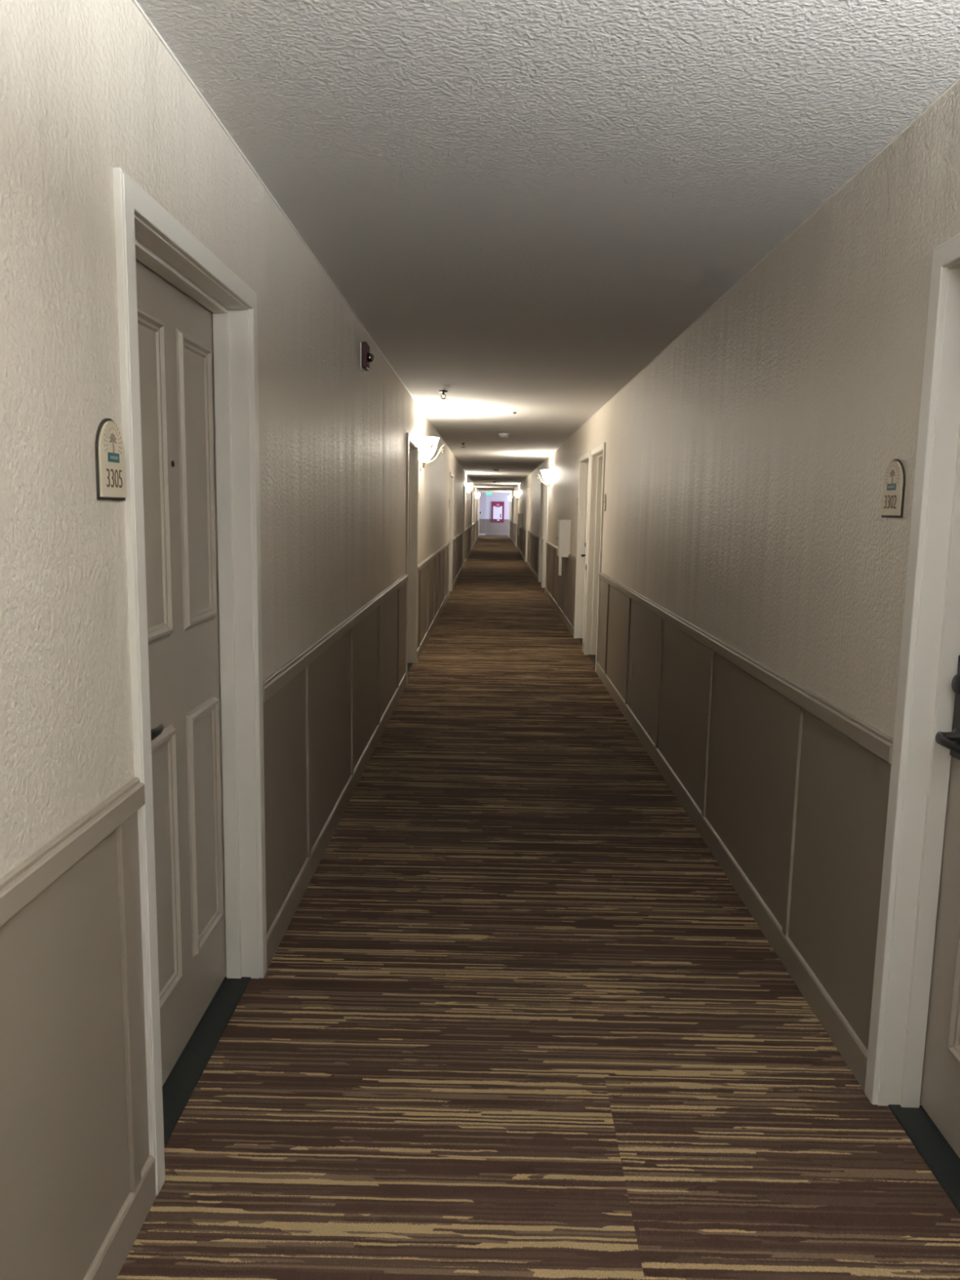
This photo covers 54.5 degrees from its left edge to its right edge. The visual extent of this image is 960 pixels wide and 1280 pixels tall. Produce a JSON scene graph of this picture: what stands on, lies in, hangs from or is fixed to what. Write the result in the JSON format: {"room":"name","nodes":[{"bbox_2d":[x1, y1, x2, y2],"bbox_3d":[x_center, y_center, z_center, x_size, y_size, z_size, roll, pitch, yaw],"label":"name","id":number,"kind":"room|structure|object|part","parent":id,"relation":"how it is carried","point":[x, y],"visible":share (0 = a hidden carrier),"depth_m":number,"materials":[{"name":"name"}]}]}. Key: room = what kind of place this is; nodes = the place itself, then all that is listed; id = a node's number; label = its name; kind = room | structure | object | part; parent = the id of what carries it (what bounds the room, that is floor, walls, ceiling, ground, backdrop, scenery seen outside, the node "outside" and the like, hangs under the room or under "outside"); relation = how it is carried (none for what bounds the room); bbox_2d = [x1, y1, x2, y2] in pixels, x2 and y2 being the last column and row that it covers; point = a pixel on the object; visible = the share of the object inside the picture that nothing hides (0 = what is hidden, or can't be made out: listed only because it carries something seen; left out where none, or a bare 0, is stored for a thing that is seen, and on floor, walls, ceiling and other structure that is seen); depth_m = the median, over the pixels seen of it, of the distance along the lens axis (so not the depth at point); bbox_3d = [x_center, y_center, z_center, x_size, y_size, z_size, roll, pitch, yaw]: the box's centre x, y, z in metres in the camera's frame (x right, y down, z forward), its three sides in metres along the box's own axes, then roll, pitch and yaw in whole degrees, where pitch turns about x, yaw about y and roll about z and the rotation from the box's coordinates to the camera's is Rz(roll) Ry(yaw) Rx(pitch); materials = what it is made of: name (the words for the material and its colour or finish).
{"room":"hotel corridor","nodes":[
{"label":"hotel corridor","id":0,"kind":"room"},
{"bbox_2d":[0,0,479,1279],"bbox_3d":[-0.493,-3.107,23.959,0.174,2.467,54.700,1,8,1],"label":"wall","id":1,"kind":"structure","parent":0,"point":[88,88],"depth_m":1.72,"materials":[{"name":"beige paint"}]},
{"bbox_2d":[0,777,145,927],"bbox_3d":[-0.724,0.658,-0.593,0.020,0.059,5.025,1,8,1],"label":"chair rail","id":2,"kind":"object","parent":1,"relation":"attached to","point":[28,879],"visible":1,"depth_m":1.55,"materials":[{"name":"beige paint"}]},
{"bbox_3d":[-0.739,1.073,-0.534,0.004,0.781,5.025,1,8,1],"label":"wainscot panel","id":3,"kind":"part","parent":1,"relation":"part of","materials":[{"name":"beige paint"}]},
{"bbox_2d":[94,417,126,500],"bbox_3d":[-0.687,-0.337,1.736,0.010,0.150,0.123,1,8,1],"label":"plaque","id":4,"kind":"object","parent":1,"relation":"attached to","point":[109,450],"visible":1,"depth_m":1.72,"materials":[{"name":"beige plastic"}]},
{"bbox_2d":[103,420,121,454],"bbox_3d":[-0.682,-0.377,1.730,0.001,0.060,0.082,1,8,1],"label":"print","id":5,"kind":"object","parent":4,"relation":"on","point":[112,433],"depth_m":1.73},
{"bbox_2d":[83,1155,155,1279],"bbox_3d":[-0.742,1.514,-0.473,0.015,0.108,5.025,1,8,1],"label":"baseboard","id":6,"kind":"structure","parent":1,"relation":"attached to","point":[113,1253],"depth_m":1.85,"materials":[{"name":"beige paint"}]},
{"bbox_2d":[113,167,266,1196],"bbox_3d":[-0.765,0.099,2.378,0.176,2.116,1.013,1,8,1],"label":"door","id":7,"kind":"structure","parent":1,"relation":"in","point":[188,322],"depth_m":2.52,"materials":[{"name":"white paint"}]},
{"bbox_3d":[-0.781,-0.377,2.189,0.018,0.784,0.274,1,8,1],"label":"panel moulding","id":8,"kind":"part","parent":7,"relation":"part of","materials":[{"name":"beige paint"}]},
{"bbox_3d":[-0.756,0.206,2.100,0.064,0.043,0.146,1,8,1],"label":"lever handle","id":9,"kind":"part","parent":7,"relation":"part of","materials":[{"name":"black metal"}]},
{"bbox_3d":[-0.799,0.583,2.324,0.018,0.704,0.274,1,8,1],"label":"panel moulding","id":10,"kind":"part","parent":7,"relation":"part of","materials":[{"name":"beige paint"}]},
{"bbox_3d":[-0.777,-0.430,2.565,0.018,0.784,0.274,1,8,1],"label":"panel moulding","id":11,"kind":"part","parent":7,"relation":"part of","materials":[{"name":"beige paint"}]},
{"bbox_3d":[-0.773,0.118,2.381,0.163,2.076,0.933,1,8,1],"label":"frame","id":12,"kind":"part","parent":7,"relation":"part of","materials":[{"name":"white paint"}]},
{"bbox_3d":[-0.794,0.530,2.700,0.018,0.704,0.274,1,8,1],"label":"panel moulding","id":13,"kind":"part","parent":7,"relation":"part of","materials":[{"name":"beige paint"}]},
{"bbox_2d":[131,0,479,491],"bbox_3d":[-0.396,-4.324,23.787,0.005,0.005,54.700,1,8,1],"label":"trim","id":14,"kind":"structure","parent":1,"relation":"attached to","point":[135,2],"depth_m":2.54,"materials":[{"name":"white paint"}]},
{"bbox_3d":[-0.664,0.235,5.438,0.004,0.781,5.012,1,8,1],"label":"wainscot panel","id":15,"kind":"part","parent":1,"relation":"part of","materials":[{"name":"beige paint"}]},
{"bbox_2d":[262,573,408,702],"bbox_3d":[-0.649,-0.180,5.380,0.020,0.059,5.012,1,8,1],"label":"chair rail","id":16,"kind":"object","parent":1,"relation":"attached to","point":[279,678],"visible":0.9,"depth_m":3.84,"materials":[{"name":"beige paint"}]},
{"bbox_2d":[266,671,406,968],"bbox_3d":[-0.667,0.675,5.500,0.015,0.108,5.012,1,8,1],"label":"baseboard","id":17,"kind":"structure","parent":1,"relation":"attached to","point":[281,922],"depth_m":4.00,"materials":[{"name":"beige paint"}]},
{"bbox_2d":[360,342,373,373],"bbox_3d":[-0.604,-1.522,5.017,0.065,0.144,0.133,1,8,1],"label":"fire alarm","id":18,"kind":"object","parent":1,"relation":"attached to","point":[366,357],"visible":1,"depth_m":4.96,"materials":[{"name":"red plastic"}]},
{"bbox_3d":[-0.633,-1.520,5.018,0.006,0.140,0.124,1,8,1],"label":"mounting plate","id":19,"kind":"part","parent":18,"relation":"part of","materials":[{"name":"white plastic"}]},
{"bbox_2d":[405,432,418,683],"bbox_3d":[-0.690,-0.745,8.392,0.176,2.116,1.110,1,8,1],"label":"door","id":20,"kind":"structure","parent":1,"relation":"in","point":[412,445],"depth_m":8.83,"materials":[{"name":"white paint"}]},
{"bbox_3d":[-0.697,-0.726,8.395,0.163,2.076,1.030,1,8,1],"label":"frame","id":21,"kind":"part","parent":20,"relation":"part of","materials":[{"name":"white paint"}]},
{"bbox_2d":[420,436,445,471],"bbox_3d":[-0.466,-1.837,9.241,0.246,0.330,0.380,1,8,1],"label":"wall sconce","id":22,"kind":"object","parent":1,"relation":"attached to","point":[428,444],"visible":1,"depth_m":9.13,"materials":[{"name":"beige glass"}]},
{"bbox_3d":[-0.508,-1.808,9.147,0.015,0.158,0.209,-4,9,-30],"label":"scroll arm","id":23,"kind":"part","parent":22,"relation":"part of","materials":[{"name":"gold metal"}]},
{"bbox_3d":[-0.493,-1.888,9.234,0.178,0.228,0.356,1,8,1],"label":"lamp shade","id":24,"kind":"part","parent":22,"relation":"part of","materials":[{"name":"beige glass"}]},
{"bbox_3d":[-0.455,-1.821,9.243,0.205,0.158,0.016,1,8,1],"label":"scroll arm","id":25,"kind":"part","parent":22,"relation":"part of","materials":[{"name":"gold metal"}]},
{"bbox_2d":[417,591,448,661],"bbox_3d":[-0.579,-0.309,12.517,0.015,0.108,6.940,1,8,1],"label":"baseboard","id":26,"kind":"structure","parent":1,"relation":"attached to","point":[420,650],"depth_m":11.14,"materials":[{"name":"beige paint"}]},
{"bbox_3d":[-0.577,-0.749,12.455,0.004,0.781,6.940,1,8,1],"label":"wainscot panel","id":27,"kind":"part","parent":1,"relation":"part of","materials":[{"name":"beige paint"}]},
{"bbox_2d":[417,541,449,571],"bbox_3d":[-0.561,-1.165,12.396,0.020,0.059,6.940,1,8,1],"label":"chair rail","id":28,"kind":"object","parent":1,"relation":"attached to","point":[425,562],"visible":1,"depth_m":11.05,"materials":[{"name":"beige paint"}]},
{"bbox_2d":[448,471,453,594],"bbox_3d":[-0.590,-1.863,16.358,0.176,2.116,1.100,1,8,1],"label":"door frame","id":29,"kind":"structure","parent":1,"relation":"in","point":[451,475],"depth_m":16.78,"materials":[{"name":"white paint"}]},
{"bbox_3d":[-0.598,-1.843,16.361,0.163,2.076,1.020,1,8,1],"label":"frame","id":30,"kind":"part","parent":29,"relation":"part of","materials":[{"name":"white paint"}]},
{"bbox_2d":[452,564,462,589],"bbox_3d":[-0.483,-1.389,20.211,0.015,0.108,6.400,1,8,1],"label":"baseboard","id":31,"kind":"structure","parent":1,"relation":"attached to","point":[461,567],"depth_m":19.51,"materials":[{"name":"beige paint"}]},
{"bbox_3d":[-0.480,-1.829,20.149,0.004,0.781,6.400,1,8,1],"label":"wainscot panel","id":32,"kind":"part","parent":1,"relation":"part of","materials":[{"name":"beige paint"}]},
{"bbox_2d":[452,531,463,542],"bbox_3d":[-0.465,-2.244,20.090,0.020,0.059,6.400,1,8,1],"label":"chair rail","id":33,"kind":"object","parent":1,"relation":"attached to","point":[457,536],"visible":1,"depth_m":19.28,"materials":[{"name":"beige paint"}]},
{"bbox_2d":[462,484,465,566],"bbox_3d":[-0.497,-2.905,23.785,0.176,2.116,1.100,1,8,1],"label":"door","id":34,"kind":"structure","parent":1,"relation":"in","point":[464,487],"depth_m":24.18,"materials":[{"name":"white paint"}]},
{"bbox_3d":[-0.504,-2.885,23.788,0.163,2.076,1.020,1,8,1],"label":"frame","id":35,"kind":"part","parent":34,"relation":"part of","materials":[{"name":"white paint"}]},
{"bbox_2d":[463,549,471,565],"bbox_3d":[-0.380,-2.535,28.380,0.015,0.108,7.900,1,8,1],"label":"baseboard","id":36,"kind":"structure","parent":1,"relation":"attached to","point":[468,553],"depth_m":27.87,"materials":[{"name":"beige paint"}]},
{"bbox_3d":[-0.378,-2.975,28.318,0.004,0.781,7.900,1,8,1],"label":"wainscot panel","id":37,"kind":"part","parent":1,"relation":"part of","materials":[{"name":"beige paint"}]},
{"bbox_2d":[465,483,474,495],"bbox_3d":[-0.264,-4.102,25.381,0.246,0.330,0.380,1,8,1],"label":"wall sconce","id":38,"kind":"object","parent":1,"relation":"attached to","point":[468,486],"visible":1,"depth_m":25.27,"materials":[{"name":"beige glass"}]},
{"bbox_3d":[-0.291,-4.153,25.375,0.178,0.228,0.356,1,8,1],"label":"lamp shade","id":39,"kind":"part","parent":38,"relation":"part of","materials":[{"name":"beige glass"}]},
{"bbox_2d":[470,490,472,549],"bbox_3d":[-0.386,-4.156,32.697,0.176,2.116,1.100,1,8,1],"label":"door","id":40,"kind":"structure","parent":1,"relation":"in","point":[471,491],"depth_m":33.08,"materials":[{"name":"white paint"}]},
{"bbox_3d":[-0.261,-4.288,37.676,0.004,0.781,8.800,1,8,1],"label":"wainscot panel","id":41,"kind":"part","parent":1,"relation":"part of","materials":[{"name":"beige paint"}]},
{"bbox_2d":[475,497,476,540],"bbox_3d":[-0.263,-5.531,42.500,0.176,2.116,1.100,1,8,1],"label":"door","id":42,"kind":"structure","parent":1,"relation":"in","point":[476,498],"depth_m":42.90,"materials":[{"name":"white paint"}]},
{"bbox_2d":[478,491,511,537],"bbox_3d":[0.786,-6.880,50.973,1.736,2.467,0.140,1,8,1],"label":"trim","id":43,"kind":"structure","parent":1,"relation":"attached to","point":[509,492],"depth_m":50.85,"materials":[{"name":"white paint"}]},
{"bbox_2d":[479,492,485,535],"bbox_3d":[-0.073,-7.389,54.487,0.830,2.467,0.796,1,8,1],"label":"wall","id":44,"kind":"structure","parent":0,"point":[482,498],"depth_m":54.12,"materials":[{"name":"paint"}]},
{"bbox_3d":[-0.091,-6.658,54.592,0.820,0.789,0.776,1,8,1],"label":"wainscot panel","id":45,"kind":"part","parent":44,"relation":"part of","materials":[{"name":"beige paint"}]},
{"bbox_2d":[484,493,509,535],"bbox_3d":[1.711,-7.422,54.949,4.386,2.467,0.172,1,8,1],"label":"wall","id":46,"kind":"structure","parent":0,"point":[491,528],"depth_m":54.92,"materials":[{"name":"paint"}]},
{"bbox_3d":[1.689,-6.245,55.042,4.386,0.108,0.016,1,8,1],"label":"baseboard","id":47,"kind":"part","parent":46,"relation":"part of","materials":[{"name":"beige paint"}]},
{"bbox_3d":[1.697,-6.681,54.985,4.386,0.789,0.006,1,8,1],"label":"wainscot panel","id":48,"kind":"part","parent":46,"relation":"part of","materials":[{"name":"beige paint"}]},
{"bbox_2d":[491,501,504,522],"bbox_3d":[1.049,-7.541,54.833,0.740,1.210,0.036,1,8,1],"label":"notice board","id":49,"kind":"object","parent":46,"relation":"attached to","point":[497,507],"visible":1,"depth_m":54.81,"materials":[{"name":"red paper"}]},
{"bbox_2d":[115,534,959,1279],"bbox_3d":[1.349,-2.065,26.051,4.736,0.127,59.000,1,8,1],"label":"floor","id":50,"kind":"structure","parent":0,"point":[516,1017],"depth_m":2.56,"materials":[{"name":"carpet"}]},
{"bbox_2d":[136,0,959,493],"bbox_3d":[1.395,-4.623,25.692,4.736,0.120,59.000,1,8,1],"label":"ceiling","id":51,"kind":"structure","parent":0,"point":[522,205],"depth_m":2.52,"materials":[{"name":"grey paint"}]},
{"bbox_2d":[438,390,447,399],"bbox_3d":[-0.305,-2.035,7.747,0.082,0.070,0.082,1,8,1],"label":"sprinkler head","id":52,"kind":"object","parent":51,"relation":"attached to","point":[443,392],"visible":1,"depth_m":7.74},
{"bbox_2d":[497,433,510,437],"bbox_3d":[0.311,-2.632,11.998,0.156,0.049,0.156,1,8,1],"label":"smoke detector","id":53,"kind":"object","parent":51,"relation":"attached to","point":[500,435],"visible":1,"depth_m":11.95,"materials":[{"name":"white plastic"}]},
{"bbox_2d":[509,80,959,1049],"bbox_3d":[1.389,-3.070,23.940,0.174,2.467,54.700,1,8,1],"label":"wall","id":54,"kind":"structure","parent":0,"point":[746,464],"depth_m":3.15,"materials":[{"name":"beige paint"}]},
{"bbox_2d":[511,497,513,540],"bbox_3d":[1.655,-5.925,45.551,0.176,2.116,1.100,1,8,1],"label":"door","id":55,"kind":"structure","parent":54,"relation":"in","point":[513,497],"depth_m":45.95,"materials":[{"name":"white paint"}]},
{"bbox_3d":[1.520,-4.803,41.570,0.004,0.781,7.100,1,8,1],"label":"wainscot panel","id":56,"kind":"part","parent":54,"relation":"part of","materials":[{"name":"beige paint"}]},
{"bbox_2d":[515,497,517,546],"bbox_3d":[1.553,-4.786,37.432,0.176,2.116,1.100,1,8,1],"label":"door","id":57,"kind":"structure","parent":54,"relation":"in","point":[517,498],"depth_m":37.83,"materials":[{"name":"white paint"}]},
{"bbox_2d":[513,491,519,500],"bbox_3d":[1.349,-5.449,35.170,0.246,0.330,0.380,1,8,1],"label":"wall sconce","id":58,"kind":"object","parent":54,"relation":"attached to","point":[517,493],"visible":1,"depth_m":35.06,"materials":[{"name":"beige glass"}]},
{"bbox_3d":[1.378,-5.499,35.163,0.178,0.228,0.356,1,8,1],"label":"lamp shade","id":59,"kind":"part","parent":58,"relation":"part of","materials":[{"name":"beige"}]},
{"bbox_2d":[517,513,522,535],"bbox_3d":[1.320,-3.825,30.803,0.154,0.719,0.300,1,8,1],"label":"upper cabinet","id":60,"kind":"object","parent":54,"relation":"attached to","point":[519,515],"visible":0.92,"depth_m":30.65,"materials":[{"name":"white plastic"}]},
{"bbox_2d":[515,545,525,560],"bbox_3d":[1.386,-3.016,32.027,0.015,0.108,10.100,1,8,1],"label":"baseboard","id":61,"kind":"structure","parent":54,"relation":"attached to","point":[517,548],"depth_m":30.80,"materials":[{"name":"beige paint"}]},
{"bbox_3d":[1.400,-3.455,31.965,0.004,0.781,10.100,1,8,1],"label":"wainscot panel","id":62,"kind":"part","parent":54,"relation":"part of","materials":[{"name":"beige paint"}]},
{"bbox_2d":[524,487,528,562],"bbox_3d":[1.414,-3.230,26.341,0.176,2.116,1.100,1,8,1],"label":"door frame","id":63,"kind":"structure","parent":54,"relation":"in","point":[527,493],"depth_m":26.76,"materials":[{"name":"white paint"}]},
{"bbox_3d":[1.420,-3.210,26.344,0.163,2.076,1.020,1,8,1],"label":"frame","id":64,"kind":"part","parent":63,"relation":"part of","materials":[{"name":"white paint"}]},
{"bbox_2d":[526,560,537,581],"bbox_3d":[1.270,-1.714,22.753,0.015,0.108,6.430,1,8,1],"label":"baseboard","id":65,"kind":"structure","parent":54,"relation":"attached to","point":[535,574],"depth_m":22.20,"materials":[{"name":"beige paint"}]},
{"bbox_3d":[1.284,-2.154,22.692,0.004,0.781,6.430,1,8,1],"label":"wainscot panel","id":66,"kind":"part","parent":54,"relation":"part of","materials":[{"name":"beige paint"}]},
{"bbox_2d":[527,529,539,539],"bbox_3d":[1.283,-2.570,22.633,0.020,0.059,6.430,1,8,1],"label":"chair rail","id":67,"kind":"object","parent":54,"relation":"attached to","point":[528,531],"visible":1,"depth_m":21.92,"materials":[{"name":"beige paint"}]},
{"bbox_2d":[537,479,544,586],"bbox_3d":[1.320,-2.182,18.875,0.176,2.116,1.120,1,8,1],"label":"door frame","id":68,"kind":"structure","parent":54,"relation":"in","point":[542,485],"depth_m":19.32,"materials":[{"name":"white paint"}]},
{"bbox_2d":[537,470,551,489],"bbox_3d":[1.111,-2.788,16.207,0.246,0.330,0.380,1,8,1],"label":"wall sconce","id":69,"kind":"object","parent":54,"relation":"attached to","point":[546,474],"visible":1,"depth_m":16.09,"materials":[{"name":"beige glass"}]},
{"bbox_3d":[1.140,-2.838,16.200,0.178,0.228,0.356,1,8,1],"label":"lamp shade","id":70,"kind":"part","parent":69,"relation":"part of","materials":[{"name":"beige glass"}]},
{"bbox_2d":[542,481,548,592],"bbox_3d":[1.302,-1.981,17.439,0.176,2.116,1.120,1,8,1],"label":"door frame","id":71,"kind":"structure","parent":54,"relation":"in","point":[546,486],"depth_m":17.90,"materials":[{"name":"white paint"}]},
{"bbox_2d":[545,586,573,637],"bbox_3d":[1.161,-0.492,14.044,0.015,0.108,6.020,1,8,1],"label":"baseboard","id":72,"kind":"structure","parent":54,"relation":"attached to","point":[567,623],"depth_m":13.09,"materials":[{"name":"beige paint"}]},
{"bbox_2d":[546,541,576,563],"bbox_3d":[1.174,-1.348,13.924,0.020,0.059,6.020,1,8,1],"label":"chair rail","id":73,"kind":"object","parent":54,"relation":"attached to","point":[571,557],"visible":0.69,"depth_m":12.12,"materials":[{"name":"beige paint"}]},
{"bbox_3d":[1.174,-0.932,13.983,0.004,0.781,6.020,1,8,1],"label":"wainscot panel","id":74,"kind":"part","parent":54,"relation":"part of","materials":[{"name":"beige paint"}]},
{"bbox_2d":[556,519,570,575],"bbox_3d":[1.087,-1.209,12.157,0.154,0.719,0.300,1,8,1],"label":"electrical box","id":75,"kind":"object","parent":54,"relation":"attached to","point":[563,537],"visible":0.96,"depth_m":12.00,"materials":[{"name":"white plastic"}]},
{"bbox_3d":[1.024,-1.329,12.141,0.009,0.462,0.284,1,8,1],"label":"cabinet door","id":76,"kind":"part","parent":75,"relation":"part of","materials":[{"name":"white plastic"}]},
{"bbox_2d":[573,451,591,651],"bbox_3d":[1.214,-0.989,10.369,0.176,2.116,1.120,1,8,1],"label":"door","id":77,"kind":"structure","parent":54,"relation":"in","point":[585,460],"depth_m":10.82,"materials":[{"name":"white paint"}]},
{"bbox_3d":[1.220,-0.969,10.372,0.163,2.076,1.040,1,8,1],"label":"frame","id":78,"kind":"part","parent":77,"relation":"part of","materials":[{"name":"white paint"}]},
{"bbox_3d":[1.122,-0.349,9.824,0.004,0.781,0.140,1,8,1],"label":"wainscot panel","id":79,"kind":"part","parent":54,"relation":"part of","materials":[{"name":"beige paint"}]},
{"bbox_2d":[584,442,605,671],"bbox_3d":[1.198,-0.814,9.121,0.176,2.116,1.120,1,8,1],"label":"door","id":80,"kind":"structure","parent":54,"relation":"in","point":[596,489],"depth_m":9.58,"materials":[{"name":"white paint"}]},
{"bbox_2d":[603,493,606,511],"bbox_3d":[1.123,-1.238,8.376,0.010,0.151,0.123,1,8,1],"label":"plaque","id":81,"kind":"object","parent":54,"relation":"attached to","point":[605,496],"visible":1,"depth_m":8.36,"materials":[{"name":"beige plastic"}]},
{"bbox_2d":[595,662,867,1090],"bbox_3d":[1.055,0.697,5.571,0.015,0.108,6.334,1,8,1],"label":"baseboard","id":82,"kind":"structure","parent":54,"relation":"attached to","point":[852,1050],"depth_m":3.32,"materials":[{"name":"beige paint"}]},
{"bbox_2d":[518,75,959,484],"bbox_3d":[1.335,-4.291,23.770,0.005,0.005,54.700,1,8,1],"label":"trim","id":83,"kind":"structure","parent":54,"relation":"attached to","point":[957,79],"depth_m":2.91,"materials":[{"name":"white paint"}]},
{"bbox_3d":[1.068,0.257,5.509,0.004,0.781,6.334,1,8,1],"label":"wainscot panel","id":84,"kind":"part","parent":54,"relation":"part of","materials":[{"name":"beige paint"}]},
{"bbox_2d":[599,571,893,764],"bbox_3d":[1.068,-0.160,5.451,0.020,0.059,6.334,1,8,1],"label":"chair rail","id":85,"kind":"object","parent":54,"relation":"attached to","point":[866,735],"visible":0.93,"depth_m":3.15,"materials":[{"name":"beige paint"}]},
{"bbox_2d":[880,458,905,517],"bbox_3d":[1.047,-0.385,2.361,0.010,0.147,0.119,1,8,1],"label":"plaque","id":86,"kind":"object","parent":54,"relation":"attached to","point":[894,481],"visible":1,"depth_m":2.35,"materials":[{"name":"beige plastic"}]},
{"bbox_2d":[884,460,899,484],"bbox_3d":[1.044,-0.424,2.355,0.001,0.060,0.082,1,8,1],"label":"print","id":87,"kind":"object","parent":86,"relation":"on","point":[892,472],"depth_m":2.35},
{"bbox_2d":[864,232,959,1213],"bbox_3d":[1.106,0.215,1.787,0.176,2.116,1.026,1,8,1],"label":"door","id":88,"kind":"structure","parent":54,"relation":"in","point":[913,1068],"depth_m":2.24,"materials":[{"name":"white paint"}]},
{"bbox_3d":[1.095,0.234,2.140,0.064,0.043,0.146,1,8,1],"label":"lever handle","id":89,"kind":"part","parent":88,"relation":"part of","materials":[{"name":"black metal"}]},
{"bbox_3d":[1.124,0.657,2.047,0.018,0.704,0.277,1,8,1],"label":"panel moulding","id":90,"kind":"part","parent":88,"relation":"part of","materials":[{"name":"beige paint"}]},
{"bbox_3d":[1.133,0.161,2.181,0.012,0.245,0.076,1,8,1],"label":"lock plate","id":91,"kind":"part","parent":88,"relation":"part of","materials":[{"name":"black metal"}]}
]}

